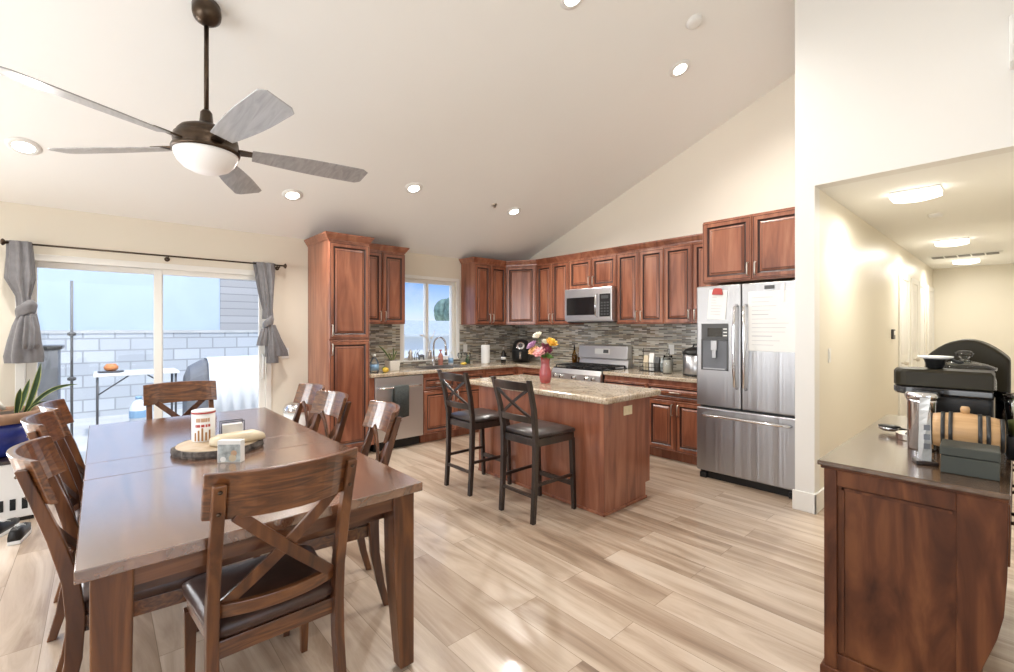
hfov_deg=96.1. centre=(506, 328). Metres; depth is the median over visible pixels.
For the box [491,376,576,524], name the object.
bar stool
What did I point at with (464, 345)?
power outlet
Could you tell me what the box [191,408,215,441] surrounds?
canister
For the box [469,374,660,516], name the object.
kitchen island
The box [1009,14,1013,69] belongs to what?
air conditioner
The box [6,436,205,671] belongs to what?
dining chair
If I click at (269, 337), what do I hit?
curtain
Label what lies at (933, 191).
flush light
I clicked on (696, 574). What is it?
floor
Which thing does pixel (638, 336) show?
tiled wall
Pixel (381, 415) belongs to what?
dining chair
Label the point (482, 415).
seat cushion
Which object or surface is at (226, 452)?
picture
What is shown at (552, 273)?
upper cabinet
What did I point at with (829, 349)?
wall switch
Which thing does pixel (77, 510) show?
seat cushion
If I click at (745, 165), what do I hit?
wall
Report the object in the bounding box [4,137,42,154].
recessed light
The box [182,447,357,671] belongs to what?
dining chair
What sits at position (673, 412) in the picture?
base cabinet
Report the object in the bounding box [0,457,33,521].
basket
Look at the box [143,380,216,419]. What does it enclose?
dining chair
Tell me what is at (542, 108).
ceiling
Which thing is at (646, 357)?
snack packet
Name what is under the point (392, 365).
plant
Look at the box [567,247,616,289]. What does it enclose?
upper cabinet
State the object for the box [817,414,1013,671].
sideboard
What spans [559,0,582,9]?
recessed light
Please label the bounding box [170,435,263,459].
tray
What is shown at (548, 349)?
flower
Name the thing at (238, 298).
wall
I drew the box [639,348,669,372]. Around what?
basket
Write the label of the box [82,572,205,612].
seat cushion
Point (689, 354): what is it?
pressure cooker
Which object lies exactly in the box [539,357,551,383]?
flower vase
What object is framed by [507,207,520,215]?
recessed light
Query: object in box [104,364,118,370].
clay pot
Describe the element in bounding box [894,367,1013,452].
coffee machine
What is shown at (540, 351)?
flower
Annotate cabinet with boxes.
[38,345,64,401]
[304,231,374,452]
[369,243,409,323]
[419,370,482,442]
[459,257,505,324]
[482,367,522,377]
[506,260,536,324]
[522,367,551,375]
[535,255,583,324]
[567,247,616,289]
[604,375,650,454]
[615,240,664,323]
[647,379,700,464]
[663,233,713,323]
[703,207,794,285]
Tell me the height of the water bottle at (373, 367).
0.212 m
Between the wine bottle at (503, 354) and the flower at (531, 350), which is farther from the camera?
the wine bottle at (503, 354)
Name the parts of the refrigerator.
dispenser spout, dispenser panel, dispenser frame, door, handle, handle, freezer drawer, handle, door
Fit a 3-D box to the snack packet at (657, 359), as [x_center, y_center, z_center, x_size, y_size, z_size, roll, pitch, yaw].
[1.778,0.418,5.393,0.050,0.170,0.062,0,0,-42]
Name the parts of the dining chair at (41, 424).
rail, leg, rail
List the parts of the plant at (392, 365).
pot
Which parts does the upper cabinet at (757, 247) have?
door, door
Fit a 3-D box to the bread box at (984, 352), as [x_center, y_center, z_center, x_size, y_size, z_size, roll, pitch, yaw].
[2.361,0.282,2.339,0.291,0.455,0.300,0,0,-42]
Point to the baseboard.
(819, 495)
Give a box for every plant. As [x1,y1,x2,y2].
[0,363,76,457]
[378,345,399,370]
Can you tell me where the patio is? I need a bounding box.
[67,409,181,463]
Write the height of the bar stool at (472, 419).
1.035 m
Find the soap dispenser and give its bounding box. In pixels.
[438,350,442,364]
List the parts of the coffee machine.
lid, water tank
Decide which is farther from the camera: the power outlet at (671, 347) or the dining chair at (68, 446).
the power outlet at (671, 347)
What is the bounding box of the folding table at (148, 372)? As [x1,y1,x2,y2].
[93,368,179,424]
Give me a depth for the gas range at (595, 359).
5.88 m
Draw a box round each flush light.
[889,184,942,202]
[934,237,969,246]
[952,258,979,264]
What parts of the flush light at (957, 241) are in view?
plate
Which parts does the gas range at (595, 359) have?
knob panel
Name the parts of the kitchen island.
panel, shoe moulding, corner post, panel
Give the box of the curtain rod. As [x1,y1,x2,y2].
[0,238,286,269]
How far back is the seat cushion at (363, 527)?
2.24 m
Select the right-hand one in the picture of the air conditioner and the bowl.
the air conditioner
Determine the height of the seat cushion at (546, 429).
0.055 m
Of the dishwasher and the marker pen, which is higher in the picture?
the marker pen
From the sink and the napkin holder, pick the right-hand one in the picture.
the sink
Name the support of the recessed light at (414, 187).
in the ceiling at (542, 108)
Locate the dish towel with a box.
[392,385,408,417]
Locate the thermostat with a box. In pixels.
[891,329,894,338]
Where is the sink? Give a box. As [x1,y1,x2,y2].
[415,364,467,374]
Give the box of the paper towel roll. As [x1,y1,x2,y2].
[481,343,489,363]
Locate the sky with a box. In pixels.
[38,268,219,329]
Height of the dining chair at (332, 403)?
0.980 m
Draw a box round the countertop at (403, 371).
[369,360,562,377]
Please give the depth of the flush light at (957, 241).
5.51 m
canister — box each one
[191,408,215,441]
[905,391,939,451]
[1003,394,1013,460]
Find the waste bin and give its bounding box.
[283,402,308,425]
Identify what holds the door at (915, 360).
in the wall at (860, 265)
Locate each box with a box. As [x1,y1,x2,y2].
[217,439,244,462]
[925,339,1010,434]
[940,439,1000,480]
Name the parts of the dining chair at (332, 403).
leg, rail, leg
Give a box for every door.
[15,254,270,418]
[898,272,909,415]
[911,278,919,366]
[919,281,925,366]
[927,285,933,354]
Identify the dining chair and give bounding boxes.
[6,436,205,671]
[20,411,80,642]
[38,399,84,504]
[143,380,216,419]
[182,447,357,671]
[252,390,351,558]
[283,400,401,636]
[293,383,324,428]
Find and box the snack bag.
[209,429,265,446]
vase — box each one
[407,349,412,360]
[419,331,434,359]
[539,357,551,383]
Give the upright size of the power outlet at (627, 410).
0.072 m
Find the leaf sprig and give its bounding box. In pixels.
[542,352,553,358]
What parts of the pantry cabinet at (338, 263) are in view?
crown moulding, door, door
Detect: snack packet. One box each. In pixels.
[643,355,648,369]
[649,353,654,370]
[654,357,660,370]
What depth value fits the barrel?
1.74 m
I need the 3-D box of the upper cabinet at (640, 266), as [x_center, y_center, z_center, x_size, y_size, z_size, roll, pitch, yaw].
[1.679,-0.531,5.517,0.362,0.953,0.634,0,0,-42]
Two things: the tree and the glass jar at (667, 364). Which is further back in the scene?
the tree
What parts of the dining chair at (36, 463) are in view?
rail, leg, leg, rail, seat frame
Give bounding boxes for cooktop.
[555,366,626,371]
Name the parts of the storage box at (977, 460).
lid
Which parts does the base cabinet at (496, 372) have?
door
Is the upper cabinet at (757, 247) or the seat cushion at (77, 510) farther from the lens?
the upper cabinet at (757, 247)
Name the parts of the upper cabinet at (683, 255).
door, crown moulding, door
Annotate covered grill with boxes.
[182,359,208,414]
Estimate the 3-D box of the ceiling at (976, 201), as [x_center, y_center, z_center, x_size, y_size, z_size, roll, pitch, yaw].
[5.506,-1.130,5.439,7.140,0.100,1.270,0,0,-42]
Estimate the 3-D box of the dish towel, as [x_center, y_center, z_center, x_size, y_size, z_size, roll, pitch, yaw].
[-1.223,0.840,5.255,0.187,0.371,0.074,0,0,-42]
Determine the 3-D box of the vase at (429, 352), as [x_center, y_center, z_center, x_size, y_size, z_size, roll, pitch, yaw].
[-1.101,0.228,6.312,0.256,0.402,0.068,0,0,-42]
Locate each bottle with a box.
[370,354,378,372]
[448,351,452,364]
[465,354,469,363]
[501,347,505,362]
[572,345,576,363]
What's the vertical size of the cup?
0.048 m
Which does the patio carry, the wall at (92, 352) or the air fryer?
the wall at (92, 352)
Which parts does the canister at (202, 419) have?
lid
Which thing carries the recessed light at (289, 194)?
in the ceiling at (542, 108)
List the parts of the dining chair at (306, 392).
leg, rail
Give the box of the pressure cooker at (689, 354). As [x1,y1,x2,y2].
[682,344,696,376]
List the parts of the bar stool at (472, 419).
leg, rail, rail, leg, seat frame, leg, leg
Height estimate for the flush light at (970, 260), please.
0.072 m
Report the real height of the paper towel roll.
0.305 m
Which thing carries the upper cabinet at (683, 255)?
attached to the wall at (745, 165)
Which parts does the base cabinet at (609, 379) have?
drawer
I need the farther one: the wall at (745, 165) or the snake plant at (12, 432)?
the wall at (745, 165)
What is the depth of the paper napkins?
2.54 m
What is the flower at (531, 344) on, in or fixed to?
in the flower vase at (545, 375)
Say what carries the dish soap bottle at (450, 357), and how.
on the countertop at (403, 371)
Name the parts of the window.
sill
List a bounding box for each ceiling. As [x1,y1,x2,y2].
[0,0,794,260]
[820,152,1013,268]
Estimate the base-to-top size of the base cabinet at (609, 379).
0.848 m
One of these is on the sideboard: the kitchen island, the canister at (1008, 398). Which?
the canister at (1008, 398)
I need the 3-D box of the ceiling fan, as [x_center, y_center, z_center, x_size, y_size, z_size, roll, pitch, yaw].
[-1.709,-1.411,2.656,1.752,1.016,1.758,0,0,-42]
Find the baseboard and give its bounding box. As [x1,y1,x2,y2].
[815,487,823,513]
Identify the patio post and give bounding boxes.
[67,281,75,434]
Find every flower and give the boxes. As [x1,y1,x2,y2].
[527,340,535,348]
[528,346,537,354]
[532,332,543,354]
[532,347,544,356]
[542,345,552,353]
[546,337,557,354]
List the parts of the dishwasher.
handle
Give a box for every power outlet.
[463,344,466,351]
[623,405,631,415]
[669,344,673,353]
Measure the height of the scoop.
0.038 m
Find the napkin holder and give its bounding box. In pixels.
[219,419,244,433]
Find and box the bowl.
[878,426,900,431]
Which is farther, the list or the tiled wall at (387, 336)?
the tiled wall at (387, 336)
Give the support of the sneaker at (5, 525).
on the floor
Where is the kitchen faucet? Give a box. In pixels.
[431,336,446,365]
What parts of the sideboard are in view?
rail, rail, moulding, drawer, drawer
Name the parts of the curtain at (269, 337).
panel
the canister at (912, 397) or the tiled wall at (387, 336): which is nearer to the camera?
the canister at (912, 397)
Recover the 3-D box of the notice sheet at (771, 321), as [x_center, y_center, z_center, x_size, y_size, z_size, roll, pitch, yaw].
[2.231,-0.062,3.846,0.005,0.515,0.370,0,0,-42]
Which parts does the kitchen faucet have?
spout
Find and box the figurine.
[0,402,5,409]
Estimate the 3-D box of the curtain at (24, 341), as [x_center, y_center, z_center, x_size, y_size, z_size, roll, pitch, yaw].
[-3.884,-0.212,3.665,0.207,0.975,0.212,0,0,21]
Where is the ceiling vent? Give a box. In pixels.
[928,250,1002,258]
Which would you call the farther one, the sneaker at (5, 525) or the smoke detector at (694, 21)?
the smoke detector at (694, 21)
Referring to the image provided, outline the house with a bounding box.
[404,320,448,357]
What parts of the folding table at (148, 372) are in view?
leg, leg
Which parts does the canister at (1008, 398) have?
lid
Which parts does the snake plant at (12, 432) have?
pot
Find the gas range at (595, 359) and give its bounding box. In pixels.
[552,344,631,382]
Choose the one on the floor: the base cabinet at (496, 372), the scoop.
the base cabinet at (496, 372)
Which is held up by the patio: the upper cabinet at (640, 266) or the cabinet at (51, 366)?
the cabinet at (51, 366)
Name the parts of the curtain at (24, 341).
panel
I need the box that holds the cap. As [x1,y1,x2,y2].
[40,330,257,333]
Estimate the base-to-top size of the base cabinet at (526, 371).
0.848 m
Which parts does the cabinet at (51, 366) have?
lid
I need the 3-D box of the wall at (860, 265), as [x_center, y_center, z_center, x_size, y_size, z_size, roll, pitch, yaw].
[5.039,0.160,5.961,7.140,2.480,0.130,0,0,-42]
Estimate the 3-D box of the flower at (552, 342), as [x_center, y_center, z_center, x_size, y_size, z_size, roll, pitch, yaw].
[0.423,0.228,4.260,0.125,0.289,0.105,0,0,-42]
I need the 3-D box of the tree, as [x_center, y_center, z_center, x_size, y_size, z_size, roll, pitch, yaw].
[-4.293,-0.613,37.696,3.507,4.249,3.786,0,0,-33]
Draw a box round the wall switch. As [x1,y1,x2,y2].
[828,348,830,362]
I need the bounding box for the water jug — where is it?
[129,396,145,420]
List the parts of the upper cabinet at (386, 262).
door, crown moulding, door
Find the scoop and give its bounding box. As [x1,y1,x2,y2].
[878,424,906,431]
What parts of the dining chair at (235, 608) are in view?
leg, leg, seat frame, rail, rail, leg, leg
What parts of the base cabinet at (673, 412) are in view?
door, drawer, door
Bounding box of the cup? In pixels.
[923,358,946,368]
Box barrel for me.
[931,406,1005,454]
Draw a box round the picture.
[218,444,239,461]
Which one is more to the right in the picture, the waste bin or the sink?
the sink
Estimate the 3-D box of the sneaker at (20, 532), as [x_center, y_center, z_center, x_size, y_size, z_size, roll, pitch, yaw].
[-3.269,1.352,3.060,0.092,0.096,0.280,0,0,-37]
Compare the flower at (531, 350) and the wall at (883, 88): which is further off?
the flower at (531, 350)
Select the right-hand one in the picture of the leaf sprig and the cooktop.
the cooktop
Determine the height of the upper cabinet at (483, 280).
0.953 m
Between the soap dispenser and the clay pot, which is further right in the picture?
the soap dispenser
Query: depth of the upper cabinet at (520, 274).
6.76 m
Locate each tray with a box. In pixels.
[97,370,123,372]
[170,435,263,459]
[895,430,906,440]
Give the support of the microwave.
attached to the upper cabinet at (595, 268)
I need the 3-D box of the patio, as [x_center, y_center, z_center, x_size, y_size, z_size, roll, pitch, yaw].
[-4.135,1.560,8.376,23.000,0.120,6.800,0,0,-42]
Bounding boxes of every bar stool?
[437,369,511,496]
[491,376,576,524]
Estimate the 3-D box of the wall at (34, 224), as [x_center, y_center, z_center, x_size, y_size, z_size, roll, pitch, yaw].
[-2.954,0.190,4.744,8.620,2.420,0.150,0,0,-42]
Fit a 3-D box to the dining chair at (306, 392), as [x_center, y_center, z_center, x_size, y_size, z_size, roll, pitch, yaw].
[-1.612,0.910,3.240,0.590,0.980,0.464,0,0,-42]
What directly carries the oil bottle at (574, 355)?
on the countertop at (403, 371)
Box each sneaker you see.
[0,517,19,536]
[7,522,30,545]
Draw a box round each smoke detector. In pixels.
[686,13,702,29]
[927,212,944,217]
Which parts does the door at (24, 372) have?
panel, panel, handle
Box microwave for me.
[565,286,616,322]
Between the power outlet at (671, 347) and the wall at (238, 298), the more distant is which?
the wall at (238, 298)
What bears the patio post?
on the patio
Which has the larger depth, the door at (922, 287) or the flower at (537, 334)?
the door at (922, 287)
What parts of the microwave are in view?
handle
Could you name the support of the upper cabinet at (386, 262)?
attached to the wall at (34, 224)
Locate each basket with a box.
[0,457,33,521]
[512,350,529,360]
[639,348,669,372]
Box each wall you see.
[0,201,460,415]
[41,332,257,418]
[220,279,257,329]
[369,324,518,368]
[519,323,696,371]
[529,74,794,368]
[792,0,1013,513]
[820,190,932,488]
[933,263,1013,404]
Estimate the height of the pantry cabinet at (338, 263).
2.407 m
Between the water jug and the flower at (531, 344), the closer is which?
the flower at (531, 344)
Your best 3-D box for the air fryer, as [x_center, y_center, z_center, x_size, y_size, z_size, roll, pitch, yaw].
[0.219,0.335,6.923,0.294,0.350,0.300,0,0,-38]
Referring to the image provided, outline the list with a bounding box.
[707,288,727,319]
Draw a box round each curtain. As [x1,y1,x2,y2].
[3,240,44,363]
[253,262,288,362]
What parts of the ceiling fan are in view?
blade, blade, blade arm, blade arm, lamp shade, blade arm, blade, blade arm, blade, blade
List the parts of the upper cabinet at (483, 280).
door, crown moulding, door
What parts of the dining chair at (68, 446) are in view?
rail, leg, leg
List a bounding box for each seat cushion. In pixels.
[75,508,80,524]
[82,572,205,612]
[182,545,331,637]
[316,523,367,538]
[451,408,498,422]
[506,419,574,438]
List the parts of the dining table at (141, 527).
leg, cross rail, leg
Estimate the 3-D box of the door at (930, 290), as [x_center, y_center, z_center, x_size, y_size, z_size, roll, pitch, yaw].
[7.455,0.335,7.978,0.820,2.130,0.093,0,0,-42]
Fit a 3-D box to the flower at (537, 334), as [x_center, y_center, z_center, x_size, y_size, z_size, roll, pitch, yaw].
[0.289,0.200,4.285,0.089,0.345,0.113,0,0,-42]
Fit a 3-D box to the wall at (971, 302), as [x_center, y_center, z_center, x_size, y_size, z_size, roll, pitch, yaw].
[8.202,0.100,7.870,0.120,2.600,1.800,0,0,-42]
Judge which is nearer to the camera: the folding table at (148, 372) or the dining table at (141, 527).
the dining table at (141, 527)
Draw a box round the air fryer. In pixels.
[512,339,530,362]
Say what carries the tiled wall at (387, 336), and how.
attached to the wall at (34, 224)
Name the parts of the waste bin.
lid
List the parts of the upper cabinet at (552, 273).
door, crown moulding, door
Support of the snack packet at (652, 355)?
in the basket at (643, 348)
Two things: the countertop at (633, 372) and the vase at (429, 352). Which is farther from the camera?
the vase at (429, 352)
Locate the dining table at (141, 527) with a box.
[74,407,422,671]
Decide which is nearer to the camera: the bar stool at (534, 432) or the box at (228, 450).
the box at (228, 450)
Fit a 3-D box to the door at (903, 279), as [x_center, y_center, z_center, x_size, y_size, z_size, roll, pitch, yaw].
[5.379,0.335,6.122,0.830,2.130,0.093,0,0,-42]
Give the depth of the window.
6.38 m
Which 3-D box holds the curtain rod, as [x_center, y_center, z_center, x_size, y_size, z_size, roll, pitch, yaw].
[-3.223,-0.676,4.316,2.110,0.069,0.128,0,0,-42]
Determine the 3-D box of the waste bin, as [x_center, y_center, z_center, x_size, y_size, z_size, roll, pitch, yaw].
[-2.300,1.097,4.973,0.260,0.605,0.260,0,0,-42]
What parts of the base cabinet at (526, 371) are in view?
drawer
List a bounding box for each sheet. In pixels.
[204,355,257,411]
[748,289,794,351]
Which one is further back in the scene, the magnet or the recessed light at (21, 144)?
the magnet
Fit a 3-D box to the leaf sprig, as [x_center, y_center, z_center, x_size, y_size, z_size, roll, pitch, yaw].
[0.352,0.294,4.227,0.093,0.157,0.183,0,0,-42]
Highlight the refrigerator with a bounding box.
[697,280,794,498]
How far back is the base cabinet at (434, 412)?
5.67 m
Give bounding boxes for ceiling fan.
[0,0,367,193]
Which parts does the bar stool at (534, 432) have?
leg, rail, rail, leg, seat frame, leg, leg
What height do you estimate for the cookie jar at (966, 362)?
0.407 m
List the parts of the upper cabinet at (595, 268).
door, crown moulding, door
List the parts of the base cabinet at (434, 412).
drawer, door, door, drawer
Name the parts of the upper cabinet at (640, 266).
door, crown moulding, door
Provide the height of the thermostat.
0.120 m
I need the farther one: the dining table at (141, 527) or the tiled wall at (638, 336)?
the tiled wall at (638, 336)
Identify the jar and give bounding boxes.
[663,352,672,373]
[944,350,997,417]
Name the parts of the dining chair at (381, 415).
leg, seat frame, leg, rail, leg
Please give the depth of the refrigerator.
4.02 m
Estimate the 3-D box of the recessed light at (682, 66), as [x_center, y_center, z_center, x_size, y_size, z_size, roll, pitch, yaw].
[1.537,-2.311,4.057,0.175,0.071,0.187,0,0,43]
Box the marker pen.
[782,283,784,301]
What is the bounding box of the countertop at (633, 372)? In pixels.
[603,368,696,382]
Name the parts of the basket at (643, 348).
carry handle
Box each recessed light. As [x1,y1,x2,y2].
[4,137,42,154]
[282,189,302,200]
[405,182,422,193]
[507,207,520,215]
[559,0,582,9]
[669,59,690,77]
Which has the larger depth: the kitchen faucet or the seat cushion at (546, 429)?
the kitchen faucet
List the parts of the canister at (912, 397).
lid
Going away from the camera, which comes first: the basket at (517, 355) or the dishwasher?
the dishwasher
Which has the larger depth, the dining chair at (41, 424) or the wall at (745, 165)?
the wall at (745, 165)
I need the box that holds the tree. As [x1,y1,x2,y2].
[434,298,448,320]
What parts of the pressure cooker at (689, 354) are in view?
lid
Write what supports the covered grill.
on the patio
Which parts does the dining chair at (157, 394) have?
leg, rail, leg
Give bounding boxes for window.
[400,274,458,361]
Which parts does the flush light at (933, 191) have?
plate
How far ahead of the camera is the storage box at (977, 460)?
1.57 m
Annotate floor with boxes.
[0,413,1013,671]
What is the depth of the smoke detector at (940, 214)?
4.27 m
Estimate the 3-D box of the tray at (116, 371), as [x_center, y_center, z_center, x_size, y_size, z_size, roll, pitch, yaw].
[-5.409,0.590,6.230,0.280,0.020,0.280,0,0,-42]
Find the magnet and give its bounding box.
[764,285,773,288]
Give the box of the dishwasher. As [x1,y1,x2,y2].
[370,374,422,451]
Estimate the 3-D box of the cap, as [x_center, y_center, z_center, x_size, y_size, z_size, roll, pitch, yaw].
[-8.398,0.055,6.543,14.200,0.050,0.190,0,0,-42]
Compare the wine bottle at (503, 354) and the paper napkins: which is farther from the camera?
the wine bottle at (503, 354)
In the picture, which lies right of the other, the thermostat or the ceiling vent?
the ceiling vent
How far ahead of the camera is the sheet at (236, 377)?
7.08 m
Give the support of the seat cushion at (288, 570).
on the dining chair at (235, 608)
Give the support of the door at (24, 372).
in the wall at (34, 224)
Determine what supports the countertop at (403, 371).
on the base cabinet at (496, 372)
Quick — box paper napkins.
[222,422,242,433]

